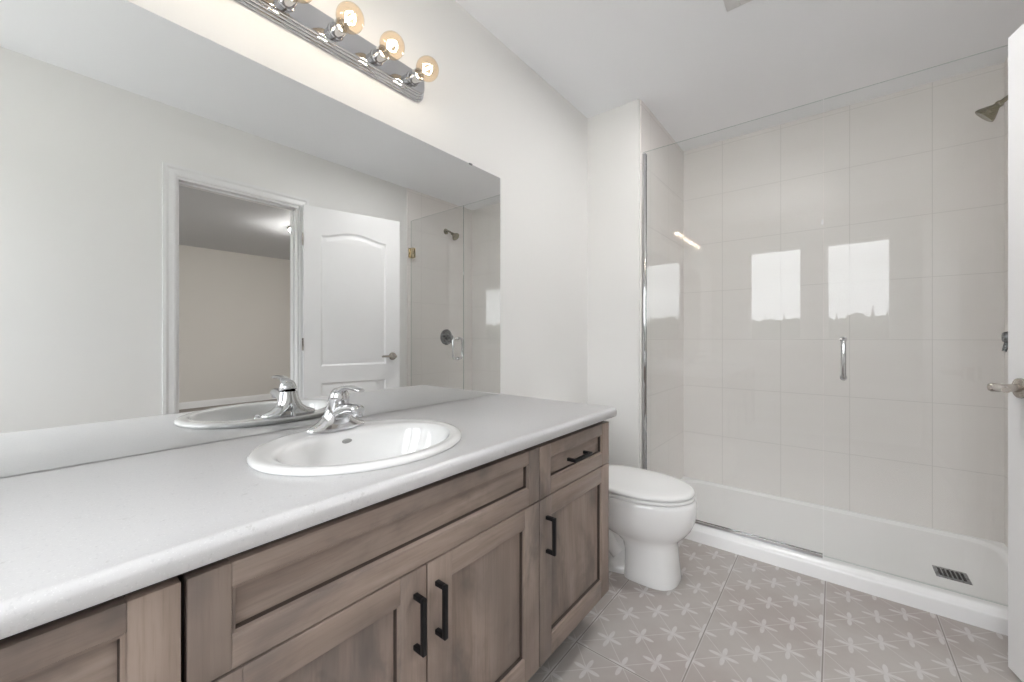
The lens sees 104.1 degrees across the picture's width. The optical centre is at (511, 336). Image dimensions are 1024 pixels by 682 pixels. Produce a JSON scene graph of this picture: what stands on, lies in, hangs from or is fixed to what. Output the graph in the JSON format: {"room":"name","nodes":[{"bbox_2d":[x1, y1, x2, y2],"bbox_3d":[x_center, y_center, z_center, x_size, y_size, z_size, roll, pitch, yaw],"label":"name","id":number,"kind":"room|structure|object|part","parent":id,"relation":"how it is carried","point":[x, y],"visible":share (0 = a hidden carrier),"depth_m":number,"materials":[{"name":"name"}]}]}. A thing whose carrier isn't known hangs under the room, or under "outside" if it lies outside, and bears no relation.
{"room":"bathroom","nodes":[
{"label":"bathroom","id":0,"kind":"room"},
{"bbox_2d":[1,0,587,477],"bbox_3d":[-0.308,-0.147,1.623,0.120,2.440,4.280,0,0,39],"label":"wall","id":1,"kind":"structure","parent":0,"point":[485,107],"depth_m":1.85,"materials":[{"name":"white paint"}]},
{"bbox_2d":[0,0,499,477],"bbox_3d":[-0.597,-0.237,1.161,0.009,0.990,1.726,0,0,39],"label":"wall mirror","id":2,"kind":"object","parent":1,"relation":"attached to","point":[200,242],"visible":1,"depth_m":0.97,"materials":[{"name":"silver mirror"}]},
{"bbox_2d":[235,0,438,101],"bbox_3d":[-0.540,-0.917,1.117,0.155,0.104,0.844,0,0,39],"label":"vanity light","id":3,"kind":"object","parent":1,"relation":"attached to","point":[304,20],"visible":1,"depth_m":1.21,"materials":[{"name":"silver metal"}]},
{"bbox_2d":[278,0,299,11],"bbox_3d":[-0.602,-0.917,1.077,0.040,0.049,0.049,0,0,39],"label":"socket","id":4,"kind":"object","parent":3,"relation":"attached to","point":[283,5],"depth_m":1.08,"materials":[{"name":"silver metal"}]},
{"bbox_2d":[328,17,348,40],"bbox_3d":[-0.513,-0.917,1.186,0.040,0.049,0.049,0,0,39],"label":"socket","id":5,"kind":"object","parent":3,"relation":"attached to","point":[335,33],"depth_m":1.18,"materials":[{"name":"silver metal"}]},
{"bbox_2d":[371,45,389,65],"bbox_3d":[-0.425,-0.917,1.295,0.040,0.049,0.049,0,0,39],"label":"socket","id":6,"kind":"object","parent":3,"relation":"attached to","point":[378,58],"depth_m":1.29,"materials":[{"name":"silver metal"}]},
{"bbox_2d":[407,68,423,85],"bbox_3d":[-0.337,-0.917,1.404,0.040,0.049,0.049,0,0,39],"label":"socket","id":7,"kind":"object","parent":3,"relation":"attached to","point":[413,75],"depth_m":1.40,"materials":[{"name":"silver metal"}]},
{"bbox_2d":[588,99,683,478],"bbox_3d":[0.870,-0.147,2.720,0.336,2.440,0.855,0,0,39],"label":"wall","id":8,"kind":"structure","parent":0,"point":[613,134],"depth_m":2.42,"materials":[{"name":"white paint"}]},
{"bbox_2d":[455,0,1023,150],"bbox_3d":[0.465,-1.427,0.999,2.107,0.120,4.280,0,0,39],"label":"ceiling","id":9,"kind":"structure","parent":0,"point":[708,73],"depth_m":1.89,"materials":[{"name":"white paint"}]},
{"bbox_2d":[723,0,751,11],"bbox_3d":[0.910,-1.360,1.535,0.182,0.014,0.182,0,0,39],"label":"vent","id":10,"kind":"object","parent":9,"relation":"in","point":[729,4],"visible":1,"depth_m":1.62,"materials":[{"name":"white plastic"}]},
{"bbox_2d":[528,538,1021,681],"bbox_3d":[0.465,1.133,0.999,2.107,0.120,4.280,0,0,39],"label":"floor","id":11,"kind":"structure","parent":0,"point":[729,617],"depth_m":1.44,"materials":[{"name":"tile"}]},
{"bbox_2d":[0,576,180,681],"bbox_3d":[-0.762,0.684,0.496,0.582,0.777,0.446,0,0,39],"label":"vanity cabinet","id":12,"kind":"object","parent":11,"relation":"on","point":[135,636],"visible":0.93,"depth_m":0.46,"materials":[{"name":"brown wood"}]},
{"bbox_2d":[177,446,538,681],"bbox_3d":[-0.372,0.684,0.980,0.582,0.777,0.786,0,0,39],"label":"vanity cabinet","id":13,"kind":"object","parent":11,"relation":"on","point":[438,581],"visible":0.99,"depth_m":0.76,"materials":[{"name":"brown wood"}]},
{"bbox_2d":[0,394,616,639],"bbox_3d":[-0.377,0.278,0.984,0.574,0.036,1.728,0,0,39],"label":"countertop","id":14,"kind":"structure","parent":13,"relation":"on","point":[75,538],"depth_m":0.63,"materials":[{"name":"white laminate"}]},
{"bbox_2d":[306,385,364,434],"bbox_3d":[-0.461,0.187,1.046,0.142,0.124,0.160,0,0,-20],"label":"faucet","id":15,"kind":"object","parent":14,"relation":"on","point":[337,416],"visible":1,"depth_m":1.04,"materials":[{"name":"silver metal"}]},
{"bbox_3d":[-0.429,0.151,1.040,0.139,0.052,0.052,0,0,39],"label":"lever","id":16,"kind":"part","parent":15,"relation":"part of","materials":[{"name":"silver metal"}]},
{"bbox_3d":[-0.426,0.198,1.038,0.123,0.057,0.048,0,0,39],"label":"spout","id":17,"kind":"part","parent":15,"relation":"part of","materials":[{"name":"silver metal"}]},
{"bbox_2d":[246,419,461,475],"bbox_3d":[-0.355,0.318,0.974,0.424,0.144,0.494,0,0,39],"label":"sink","id":18,"kind":"object","parent":14,"relation":"in","point":[376,444],"visible":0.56,"depth_m":1.01,"materials":[{"name":"ceramic"}]},
{"bbox_3d":[-0.303,0.698,0.668,0.020,0.470,0.386,0,0,39],"label":"door","id":19,"kind":"part","parent":13,"relation":"part of","materials":[{"name":"brown wood"}]},
{"bbox_3d":[-0.179,0.562,0.780,0.031,0.110,0.010,0,0,39],"label":"handle","id":20,"kind":"part","parent":13,"relation":"part of","materials":[{"name":"black metal"}]},
{"bbox_3d":[-0.145,0.562,0.823,0.031,0.110,0.010,0,0,39],"label":"handle","id":21,"kind":"part","parent":13,"relation":"part of","materials":[{"name":"black metal"}]},
{"bbox_3d":[-0.055,0.698,0.974,0.020,0.470,0.395,0,0,39],"label":"door","id":22,"kind":"part","parent":13,"relation":"part of","materials":[{"name":"brown wood"}]},
{"bbox_2d":[533,421,608,666],"bbox_3d":[0.015,0.684,1.460,0.582,0.777,0.444,0,0,39],"label":"vanity cabinet","id":23,"kind":"object","parent":11,"relation":"on","point":[573,500],"visible":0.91,"depth_m":1.28,"materials":[{"name":"brown wood"}]},
{"bbox_3d":[0.112,0.568,1.141,0.031,0.106,0.010,0,0,39],"label":"handle","id":24,"kind":"part","parent":23,"relation":"part of","materials":[{"name":"black metal"}]},
{"bbox_3d":[0.210,0.385,1.304,0.020,0.148,0.443,0,0,39],"label":"drawer","id":25,"kind":"part","parent":23,"relation":"part of","materials":[{"name":"brown wood"}]},
{"bbox_3d":[0.217,0.380,1.271,0.031,0.010,0.110,0,0,39],"label":"handle","id":26,"kind":"part","parent":23,"relation":"part of","materials":[{"name":"black metal"}]},
{"bbox_2d":[609,465,696,590],"bbox_3d":[0.495,0.725,1.926,0.739,0.697,0.386,0,0,39],"label":"toilet","id":27,"kind":"object","parent":11,"relation":"on","point":[650,512],"visible":0.61,"depth_m":1.71,"materials":[{"name":"white ceramic"}]},
{"bbox_3d":[0.585,0.672,1.854,0.490,0.024,0.364,0,0,39],"label":"lid","id":28,"kind":"part","parent":27,"relation":"part of","materials":[{"name":"white plastic"}]},
{"bbox_3d":[0.585,0.694,1.854,0.492,0.016,0.366,0,0,39],"label":"seat","id":29,"kind":"part","parent":27,"relation":"part of","materials":[{"name":"white plastic"}]},
{"bbox_2d":[680,476,1007,635],"bbox_3d":[1.589,1.034,2.131,1.521,0.077,0.849,0,0,39],"label":"shower tray","id":30,"kind":"object","parent":11,"relation":"on","point":[955,576],"visible":0.72,"depth_m":1.94,"materials":[{"name":"white plastic"}]},
{"bbox_2d":[642,153,822,558],"bbox_3d":[1.082,-0.037,2.057,0.825,2.065,0.021,0,0,39],"label":"screen","id":31,"kind":"object","parent":30,"relation":"on","point":[644,156],"visible":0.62,"depth_m":2.30,"materials":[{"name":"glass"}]},
{"bbox_2d":[840,337,846,379],"bbox_3d":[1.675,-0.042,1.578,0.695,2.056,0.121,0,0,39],"label":"door handle","id":32,"kind":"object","parent":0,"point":[843,340],"depth_m":1.71,"materials":[{"name":"silver metal"}]},
{"bbox_2d":[684,62,1004,542],"bbox_3d":[1.859,-0.147,2.465,1.523,2.440,0.008,0,0,39],"label":"wall","id":33,"kind":"structure","parent":0,"point":[905,263],"depth_m":2.33,"materials":[{"name":"tile"}]},
{"bbox_2d":[1005,57,1007,546],"bbox_3d":[2.189,-0.147,1.656,0.008,2.440,0.837,0,0,39],"label":"wall","id":34,"kind":"structure","parent":0,"point":[1006,61],"depth_m":1.96,"materials":[{"name":"paint"}]},
{"bbox_2d":[975,95,1007,121],"bbox_3d":[2.159,-1.024,1.755,0.164,0.134,0.082,0,0,39],"label":"showerhead","id":35,"kind":"object","parent":34,"relation":"attached to","point":[989,113],"visible":0.77,"depth_m":1.76,"materials":[{"name":"silver metal"}]},
{"bbox_3d":[2.176,-1.046,1.726,0.093,0.051,0.019,0,0,39],"label":"arm","id":36,"kind":"part","parent":35,"relation":"part of","materials":[{"name":"silver metal"}]},
{"bbox_2d":[1001,332,1007,351],"bbox_3d":[2.185,0.001,1.726,0.087,0.158,0.158,0,0,39],"label":"shower valve","id":37,"kind":"object","parent":34,"relation":"attached to","point":[1004,336],"visible":0.44,"depth_m":1.74,"materials":[{"name":"silver metal"}]},
{"bbox_3d":[1.239,-0.147,0.375,0.120,2.440,4.280,0,0,39],"label":"wall","id":38,"kind":"structure","parent":0,"visible":0},
{"bbox_2d":[987,23,1023,681],"bbox_3d":[1.419,0.050,0.964,0.145,2.023,0.733,0,0,25],"label":"door","id":39,"kind":"structure","parent":38,"relation":"in","point":[1014,388],"depth_m":1.25,"materials":[{"name":"white wood"}]},
{"bbox_3d":[1.514,0.158,1.208,0.080,0.063,0.160,0,0,37],"label":"handle","id":40,"kind":"part","parent":39,"relation":"part of","materials":[{"name":"silver metal"}]}
]}

